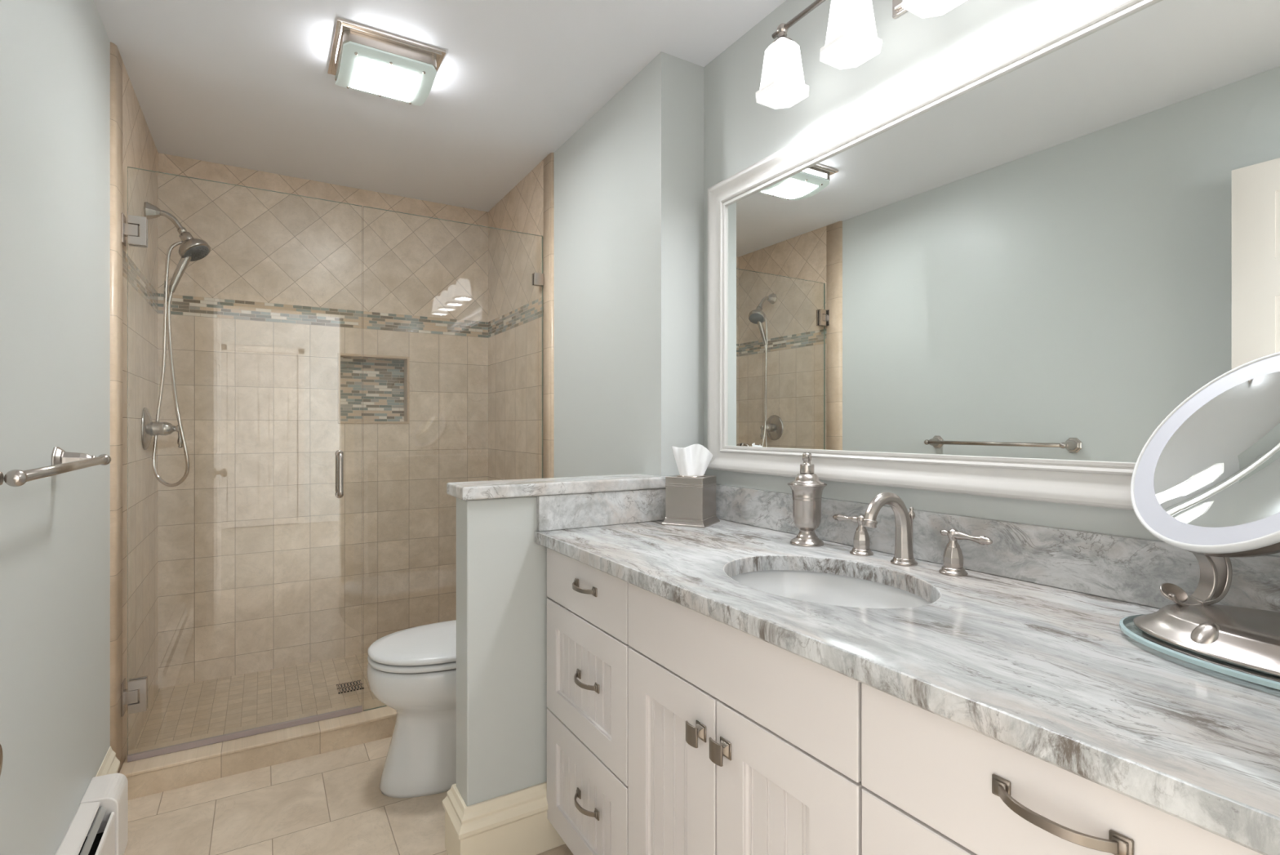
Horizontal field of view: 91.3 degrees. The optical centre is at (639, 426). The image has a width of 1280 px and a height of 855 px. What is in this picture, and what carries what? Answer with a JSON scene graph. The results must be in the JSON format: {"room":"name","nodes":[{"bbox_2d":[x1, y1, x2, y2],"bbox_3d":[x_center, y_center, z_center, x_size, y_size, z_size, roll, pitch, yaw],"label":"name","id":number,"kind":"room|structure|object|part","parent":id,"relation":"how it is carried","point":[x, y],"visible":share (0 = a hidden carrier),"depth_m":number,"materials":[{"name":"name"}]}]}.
{"room":"bathroom","nodes":[
{"label":"bathroom","id":0,"kind":"room"},
{"bbox_2d":[0,0,158,854],"bbox_3d":[-1.257,-0.003,1.226,0.114,2.346,3.457,0,0,-31],"label":"wall","id":1,"kind":"structure","parent":0,"point":[55,55],"depth_m":1.48,"materials":[{"name":"grey paint"}]},
{"bbox_2d":[0,446,111,486],"bbox_3d":[-1.120,0.078,1.176,0.098,0.062,0.666,0,0,-31],"label":"towel bar","id":2,"kind":"object","parent":1,"relation":"attached to","point":[62,461],"visible":1,"depth_m":1.16,"materials":[{"name":"silver metal"}]},
{"bbox_3d":[-0.964,0.078,0.917,0.098,0.062,0.062,0,0,-31],"label":"post","id":3,"kind":"part","parent":2,"relation":"part of","materials":[{"name":"silver metal"}]},
{"bbox_3d":[-1.275,0.078,1.435,0.098,0.062,0.062,0,0,-31],"label":"post","id":4,"kind":"part","parent":2,"relation":"part of","materials":[{"name":"silver metal"}]},
{"bbox_2d":[55,773,128,854],"bbox_3d":[-1.135,1.066,1.181,0.077,0.208,1.295,0,0,-31],"label":"baseboard heater","id":5,"kind":"object","parent":1,"relation":"attached to","point":[99,825],"visible":1,"depth_m":1.61,"materials":[{"name":"white metal"}]},
{"bbox_3d":[-1.076,1.073,1.135,0.011,0.138,1.155,0,0,-31],"label":"panel","id":6,"kind":"part","parent":5,"relation":"part of","materials":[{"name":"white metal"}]},
{"bbox_2d":[95,746,119,776],"bbox_3d":[-1.540,1.075,1.803,0.024,0.190,0.278,0,0,-31],"label":"baseboard","id":7,"kind":"structure","parent":1,"relation":"attached to","point":[110,764],"depth_m":1.86,"materials":[{"name":"beige paint"}]},
{"bbox_2d":[110,41,122,773],"bbox_3d":[-1.645,-0.003,1.964,0.018,2.346,0.107,0,0,-31],"label":"trim","id":8,"kind":"structure","parent":1,"relation":"attached to","point":[116,60],"depth_m":1.93,"materials":[{"name":"stone"}]},
{"bbox_2d":[141,407,182,449],"bbox_3d":[-1.838,0.010,2.419,0.120,0.164,0.164,0,0,-31],"label":"shower valve","id":9,"kind":"object","parent":1,"relation":"attached to","point":[148,428],"visible":0.84,"depth_m":2.38,"materials":[{"name":"silver metal"}]},
{"bbox_3d":[-1.880,0.010,2.393,0.022,0.164,0.164,0,0,-31],"label":"wall plate","id":10,"kind":"part","parent":9,"relation":"part of","materials":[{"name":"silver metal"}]},
{"bbox_3d":[-1.794,0.040,2.442,0.021,0.090,0.019,0,0,-31],"label":"lever","id":11,"kind":"part","parent":9,"relation":"part of","materials":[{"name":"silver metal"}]},
{"bbox_2d":[143,201,210,486],"bbox_3d":[-1.802,-0.311,2.439,0.212,1.098,0.109,0,0,-24],"label":"shower","id":12,"kind":"object","parent":1,"relation":"attached to","point":[191,249],"visible":0.98,"depth_m":2.43,"materials":[{"name":"silver metal"}]},
{"bbox_3d":[-1.823,-0.795,2.439,0.088,0.081,0.021,0,0,-31],"label":"arm","id":13,"kind":"part","parent":12,"relation":"part of","materials":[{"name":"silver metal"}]},
{"bbox_3d":[-1.790,-0.608,2.445,0.083,0.179,0.031,0,0,-31],"label":"wand handle","id":14,"kind":"part","parent":12,"relation":"part of","materials":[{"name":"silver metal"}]},
{"bbox_2d":[121,166,362,761],"bbox_3d":[-1.363,0.123,2.202,0.710,1.922,0.111,0,0,-31],"label":"shower door","id":15,"kind":"structure","parent":1,"relation":"attached to","point":[135,696],"depth_m":2.14,"materials":[{"name":"clear glass"}]},
{"bbox_3d":[-1.651,0.875,2.030,0.040,0.104,0.056,0,0,-31],"label":"wall plate","id":16,"kind":"part","parent":15,"relation":"part of","materials":[{"name":"silver metal"}]},
{"bbox_3d":[-1.651,-0.634,2.030,0.040,0.093,0.056,0,0,-31],"label":"wall plate","id":17,"kind":"part","parent":15,"relation":"part of","materials":[{"name":"silver metal"}]},
{"bbox_3d":[-1.126,0.180,2.345,0.027,0.179,0.111,0,0,-31],"label":"pull handle","id":18,"kind":"part","parent":15,"relation":"part of","materials":[{"name":"silver metal"}]},
{"bbox_2d":[119,698,396,777],"bbox_3d":[-1.049,1.092,2.394,1.446,0.012,0.183,0,0,-31],"label":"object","id":19,"kind":"structure","parent":1,"relation":"attached to","point":[150,764],"depth_m":2.18,"materials":[{"name":"tile"}]},
{"bbox_2d":[126,716,395,799],"bbox_3d":[-1.049,1.134,2.394,1.446,0.072,0.179,0,0,-31],"label":"shower curb","id":20,"kind":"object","parent":1,"relation":"attached to","point":[140,785],"depth_m":2.13,"materials":[{"name":"tile"}]},
{"bbox_2d":[134,652,376,748],"bbox_3d":[-1.274,1.150,2.768,1.446,0.040,0.697,0,0,-31],"label":"floor","id":21,"kind":"structure","parent":0,"point":[183,711],"depth_m":2.60,"materials":[{"name":"tile"}]},
{"bbox_2d":[336,680,364,693],"bbox_3d":[-1.258,1.130,2.715,0.100,0.004,0.100,0,0,-31],"label":"shower drain","id":22,"kind":"object","parent":21,"relation":"on","point":[355,685],"visible":0.98,"depth_m":2.71,"materials":[{"name":"silver metal"}]},
{"bbox_2d":[158,152,488,688],"bbox_3d":[-1.502,-0.003,3.146,1.646,2.346,0.185,0,0,-31],"label":"wall","id":23,"kind":"structure","parent":0,"point":[260,556],"depth_m":2.99,"materials":[{"name":"stone"}]},
{"bbox_2d":[337,352,409,423],"bbox_3d":[-1.331,-0.185,3.140,0.334,0.345,0.009,0,0,-31],"label":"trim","id":24,"kind":"structure","parent":23,"relation":"attached to","point":[407,358],"depth_m":3.15,"materials":[{"name":"beige"}]},
{"bbox_2d":[123,736,573,854],"bbox_3d":[-0.500,1.220,1.641,1.839,0.100,3.627,0,0,-31],"label":"floor","id":25,"kind":"structure","parent":0,"point":[331,802],"depth_m":1.88,"materials":[{"name":"tile"}]},
{"bbox_2d":[366,619,456,798],"bbox_3d":[-0.538,0.782,2.185,0.764,0.775,0.420,0,0,-31],"label":"toilet","id":26,"kind":"object","parent":25,"relation":"on","point":[411,671],"visible":0.43,"depth_m":1.99,"materials":[{"name":"white ceramic"}]},
{"bbox_3d":[-0.627,0.747,2.132,0.553,0.019,0.376,0,0,-31],"label":"seat","id":27,"kind":"part","parent":26,"relation":"part of","materials":[{"name":"white plastic"}]},
{"bbox_3d":[-0.627,0.718,2.132,0.552,0.031,0.374,0,0,-31],"label":"lid","id":28,"kind":"part","parent":26,"relation":"part of","materials":[{"name":"white plastic"}]},
{"bbox_2d":[546,547,630,854],"bbox_3d":[0.086,0.746,1.676,0.594,0.846,0.449,0,0,-31],"label":"vanity cabinet","id":29,"kind":"object","parent":25,"relation":"on","point":[588,646],"visible":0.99,"depth_m":1.51,"materials":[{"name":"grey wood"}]},
{"bbox_3d":[-0.143,0.390,1.508,0.029,0.021,0.117,0,0,-31],"label":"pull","id":30,"kind":"part","parent":29,"relation":"part of","materials":[{"name":"grey metal"}]},
{"bbox_3d":[-0.137,0.907,1.498,0.029,0.021,0.117,0,0,-31],"label":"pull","id":31,"kind":"part","parent":29,"relation":"part of","materials":[{"name":"grey metal"}]},
{"bbox_3d":[-0.137,0.612,1.498,0.029,0.021,0.117,0,0,-31],"label":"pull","id":32,"kind":"part","parent":29,"relation":"part of","materials":[{"name":"grey metal"}]},
{"bbox_3d":[-0.135,0.931,1.543,0.019,0.302,0.446,0,0,-31],"label":"drawer","id":33,"kind":"part","parent":29,"relation":"part of","materials":[{"name":"white paint"}]},
{"bbox_3d":[-0.135,0.398,1.543,0.019,0.145,0.446,0,0,-31],"label":"drawer","id":34,"kind":"part","parent":29,"relation":"part of","materials":[{"name":"white paint"}]},
{"bbox_3d":[-0.135,0.625,1.543,0.019,0.301,0.446,0,0,-31],"label":"drawer","id":35,"kind":"part","parent":29,"relation":"part of","materials":[{"name":"white paint"}]},
{"bbox_2d":[534,518,1279,854],"bbox_3d":[0.391,0.306,1.171,0.595,0.033,1.660,0,0,-31],"label":"countertop","id":36,"kind":"structure","parent":29,"relation":"on","point":[1051,674],"depth_m":0.77,"materials":[{"name":"stone"}]},
{"bbox_2d":[537,488,665,531],"bbox_3d":[-0.039,0.240,1.871,0.566,0.098,0.020,0,0,-31],"label":"side splash","id":37,"kind":"object","parent":36,"relation":"on","point":[576,510],"visible":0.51,"depth_m":1.81,"materials":[{"name":"stone"}]},
{"bbox_2d":[661,474,719,528],"bbox_3d":[0.153,0.218,1.868,0.134,0.144,0.134,0,0,27],"label":"tissue box","id":38,"kind":"object","parent":36,"relation":"on","point":[690,500],"visible":0.98,"depth_m":1.82,"materials":[{"name":"silver metal"}]},
{"bbox_2d":[671,444,712,475],"bbox_3d":[0.157,0.103,1.868,0.124,0.100,0.027,0,0,-1],"label":"tissue","id":39,"kind":"object","parent":38,"relation":"on","point":[695,459],"visible":0.91,"depth_m":1.87,"materials":[{"name":"white paper"}]},
{"bbox_2d":[786,452,826,546],"bbox_3d":[0.411,0.177,1.540,0.095,0.225,0.095,0,0,-31],"label":"soap dispenser","id":40,"kind":"object","parent":36,"relation":"on","point":[806,488],"visible":1,"depth_m":1.51,"materials":[{"name":"silver metal"}]},
{"bbox_2d":[730,569,930,608],"bbox_3d":[0.351,0.389,1.201,0.392,0.132,0.488,0,0,-31],"label":"sink basin","id":41,"kind":"object","parent":36,"relation":"in","point":[808,586],"visible":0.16,"depth_m":1.37,"materials":[{"name":"white ceramic"}]},
{"bbox_2d":[832,513,873,555],"bbox_3d":[0.489,0.245,1.444,0.051,0.088,0.106,0,0,-31],"label":"tap","id":42,"kind":"object","parent":36,"relation":"on","point":[861,541],"visible":0.91,"depth_m":1.41,"materials":[{"name":"silver metal"}]},
{"bbox_3d":[0.487,0.214,1.443,0.018,0.019,0.106,0,0,-34],"label":"lever","id":43,"kind":"part","parent":42,"relation":"part of","materials":[{"name":"silver metal"}]},
{"bbox_3d":[0.503,0.245,1.420,0.051,0.088,0.051,0,0,-31],"label":"handle","id":44,"kind":"part","parent":42,"relation":"part of","materials":[{"name":"silver metal"}]},
{"bbox_2d":[861,492,917,566],"bbox_3d":[0.518,0.213,1.298,0.158,0.153,0.054,0,0,-31],"label":"faucet spout","id":45,"kind":"object","parent":36,"relation":"on","point":[904,553],"visible":1,"depth_m":1.30,"materials":[{"name":"silver metal"}]},
{"bbox_3d":[0.579,0.231,1.334,0.015,0.118,0.015,0,0,-31],"label":"lift rod","id":46,"kind":"part","parent":45,"relation":"part of","materials":[{"name":"silver metal"}]},
{"bbox_2d":[938,528,992,576],"bbox_3d":[0.630,0.245,1.209,0.051,0.088,0.106,0,0,-31],"label":"tap","id":47,"kind":"object","parent":36,"relation":"on","point":[953,557],"visible":1,"depth_m":1.22,"materials":[{"name":"silver metal"}]},
{"bbox_3d":[0.616,0.245,1.232,0.051,0.088,0.051,0,0,-31],"label":"handle","id":48,"kind":"part","parent":47,"relation":"part of","materials":[{"name":"silver metal"}]},
{"bbox_3d":[0.629,0.214,1.208,0.018,0.019,0.106,0,0,-28],"label":"lever","id":49,"kind":"part","parent":47,"relation":"part of","materials":[{"name":"silver metal"}]},
{"bbox_2d":[1119,351,1279,689],"bbox_3d":[0.805,0.094,0.737,0.278,0.391,0.416,0,0,-31],"label":"makeup mirror","id":50,"kind":"object","parent":36,"relation":"on","point":[1205,483],"visible":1,"depth_m":0.82,"materials":[{"name":"white plastic"}]},
{"bbox_3d":[0.808,0.279,0.733,0.278,0.008,0.406,0,0,-31],"label":"glass plate","id":51,"kind":"part","parent":50,"relation":"part of","materials":[{"name":"teal"}]},
{"bbox_3d":[0.696,0.261,0.770,0.033,0.038,0.033,0,0,-31],"label":"dimmer knob","id":52,"kind":"part","parent":50,"relation":"part of","materials":[{"name":"silver metal"}]},
{"bbox_2d":[1133,355,1279,545],"bbox_3d":[0.772,0.026,0.800,0.156,0.246,0.291,0,0,-3],"label":"ring light","id":53,"kind":"object","parent":50,"relation":"attached to","point":[1208,473],"depth_m":0.84,"materials":[{"name":"grey plastic"}]},
{"bbox_3d":[0.774,0.027,0.800,0.127,0.200,0.237,0,0,-3],"label":"magnifying glass","id":54,"kind":"part","parent":50,"relation":"part of","materials":[{"name":"white mirror"}]},
{"bbox_2d":[628,582,863,854],"bbox_3d":[0.360,0.746,1.222,0.592,0.846,0.609,0,0,-31],"label":"vanity cabinet","id":55,"kind":"object","parent":25,"relation":"on","point":[740,743],"visible":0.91,"depth_m":1.05,"materials":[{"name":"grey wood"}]},
{"bbox_3d":[0.060,0.778,1.219,0.019,0.607,0.301,0,0,-31],"label":"door","id":56,"kind":"part","parent":55,"relation":"part of","materials":[{"name":"white paint"}]},
{"bbox_3d":[0.098,0.544,1.109,0.028,0.035,0.033,0,0,-31],"label":"knob","id":57,"kind":"part","parent":55,"relation":"part of","materials":[{"name":"grey metal"}]},
{"bbox_3d":[0.134,0.544,1.050,0.028,0.035,0.033,0,0,-31],"label":"knob","id":58,"kind":"part","parent":55,"relation":"part of","materials":[{"name":"grey metal"}]},
{"bbox_3d":[0.217,0.778,0.957,0.019,0.607,0.301,0,0,-31],"label":"door","id":59,"kind":"part","parent":55,"relation":"part of","materials":[{"name":"white paint"}]},
{"bbox_2d":[861,682,1262,854],"bbox_3d":[0.668,0.746,0.709,0.594,0.846,0.582,0,0,-31],"label":"drawer","id":60,"kind":"object","parent":25,"relation":"on","point":[933,784],"visible":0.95,"depth_m":0.68,"materials":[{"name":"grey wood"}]},
{"bbox_3d":[0.420,0.625,0.620,0.019,0.301,0.476,0,0,-31],"label":"drawer","id":61,"kind":"part","parent":60,"relation":"part of","materials":[{"name":"white paint"}]},
{"bbox_3d":[0.399,0.382,0.609,0.029,0.021,0.127,0,0,-31],"label":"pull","id":62,"kind":"part","parent":60,"relation":"part of","materials":[{"name":"grey metal"}]},
{"bbox_2d":[93,0,785,211],"bbox_3d":[-0.500,-1.216,1.641,1.839,0.080,3.627,0,0,-31],"label":"ceiling","id":63,"kind":"structure","parent":0,"point":[247,84],"depth_m":2.12,"materials":[{"name":"white paint"}]},
{"bbox_2d":[327,17,445,106],"bbox_3d":[-0.820,-1.137,2.015,0.308,0.080,0.318,0,0,-31],"label":"ceiling light","id":64,"kind":"object","parent":63,"relation":"attached to","point":[363,58],"visible":1,"depth_m":1.94,"materials":[{"name":"white glass"}]},
{"bbox_3d":[-0.820,-1.114,2.015,0.268,0.032,0.272,0,0,-31],"label":"glass panel","id":65,"kind":"part","parent":64,"relation":"part of","materials":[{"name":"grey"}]},
{"bbox_3d":[-0.820,-1.169,2.015,0.308,0.014,0.318,0,0,-31],"label":"plate","id":66,"kind":"part","parent":64,"relation":"part of","materials":[{"name":"silver metal"}]},
{"bbox_2d":[456,495,548,806],"bbox_3d":[-0.145,0.682,1.884,0.781,0.976,0.112,0,0,-31],"label":"wall","id":67,"kind":"structure","parent":0,"point":[501,570],"depth_m":1.69,"materials":[{"name":"grey paint"}]},
{"bbox_2d":[442,781,565,854],"bbox_3d":[-0.230,1.081,1.833,0.645,0.178,0.172,0,0,-31],"label":"baseboard","id":68,"kind":"structure","parent":67,"relation":"attached to","point":[517,822],"depth_m":1.67,"materials":[{"name":"beige paint"}]},
{"bbox_2d":[446,473,710,500],"bbox_3d":[-0.153,0.173,1.877,0.799,0.034,0.162,0,0,-31],"label":"ledge cap","id":69,"kind":"object","parent":67,"relation":"on","point":[492,489],"visible":0.78,"depth_m":1.75,"materials":[{"name":"stone"}]},
{"bbox_2d":[488,51,703,480],"bbox_3d":[-0.311,-0.003,2.775,0.213,2.346,1.777,0,0,-31],"label":"wall","id":70,"kind":"structure","parent":0,"point":[628,183],"depth_m":2.24,"materials":[{"name":"grey paint"}]},
{"bbox_2d":[363,205,543,711],"bbox_3d":[-0.742,0.123,2.576,0.731,1.924,0.028,0,0,-31],"label":"screen","id":71,"kind":"object","parent":70,"relation":"attached to","point":[537,277],"visible":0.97,"depth_m":2.75,"materials":[{"name":"clear glass"}]},
{"bbox_2d":[543,152,554,478],"bbox_3d":[-0.396,-0.003,2.727,0.017,2.346,0.088,0,0,-31],"label":"trim","id":72,"kind":"structure","parent":70,"relation":"attached to","point":[548,161],"depth_m":2.71,"materials":[{"name":"tile"}]},
{"bbox_2d":[703,0,1279,555],"bbox_3d":[0.685,-0.003,1.357,0.100,2.346,1.680,0,0,-31],"label":"wall","id":73,"kind":"structure","parent":0,"point":[740,131],"depth_m":1.59,"materials":[{"name":"grey paint"}]},
{"bbox_2d":[755,0,825,109],"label":"vanity light","id":74,"kind":"object","parent":73,"relation":"attached to","point":[783,85],"depth_m":1.52,"materials":[{"name":"white glass"}]},
{"bbox_3d":[0.352,-0.882,1.549,0.106,0.124,0.106,0,0,-31],"label":"lamp shade","id":75,"kind":"part","parent":74,"relation":"part of","materials":[{"name":"white glass"}]},
{"bbox_2d":[819,0,882,69],"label":"vanity light","id":76,"kind":"object","parent":73,"relation":"attached to","point":[853,40],"depth_m":1.35,"materials":[{"name":"white glass"}]},
{"bbox_3d":[0.460,-0.882,1.369,0.106,0.124,0.106,0,0,-31],"label":"lamp shade","id":77,"kind":"part","parent":76,"relation":"part of","materials":[{"name":"white glass"}]},
{"bbox_2d":[892,0,967,18],"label":"vanity light","id":78,"kind":"object","parent":73,"relation":"attached to","point":[921,8],"depth_m":1.24,"materials":[{"name":"white glass"}]},
{"bbox_3d":[0.568,-0.882,1.189,0.106,0.124,0.106,0,0,-31],"label":"lamp shade","id":79,"kind":"part","parent":78,"relation":"part of","materials":[{"name":"white glass"}]},
{"bbox_2d":[707,0,1279,510],"bbox_3d":[0.609,-0.309,1.353,0.034,0.892,1.492,0,0,-31],"label":"wall mirror","id":80,"kind":"object","parent":73,"relation":"attached to","point":[998,273],"visible":0.99,"depth_m":1.18,"materials":[{"name":"white mirror"}]},
{"bbox_2d":[715,484,1279,612],"bbox_3d":[0.642,0.236,1.310,0.020,0.106,1.640,0,0,-31],"label":"backsplash","id":81,"kind":"structure","parent":73,"relation":"attached to","point":[1129,569],"depth_m":1.14,"materials":[{"name":"stone"}]},
{"bbox_3d":[0.404,-0.003,0.138,1.839,2.346,0.120,0,0,-31],"label":"wall","id":82,"kind":"structure","parent":0,"visible":0},
{"bbox_2d":[0,743,3,775],"bbox_3d":[-0.389,0.164,0.192,0.101,1.988,0.774,0,0,-31],"label":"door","id":83,"kind":"structure","parent":82,"relation":"in","point":[1,748],"depth_m":0.52,"materials":[{"name":"brown wood"}]}
]}

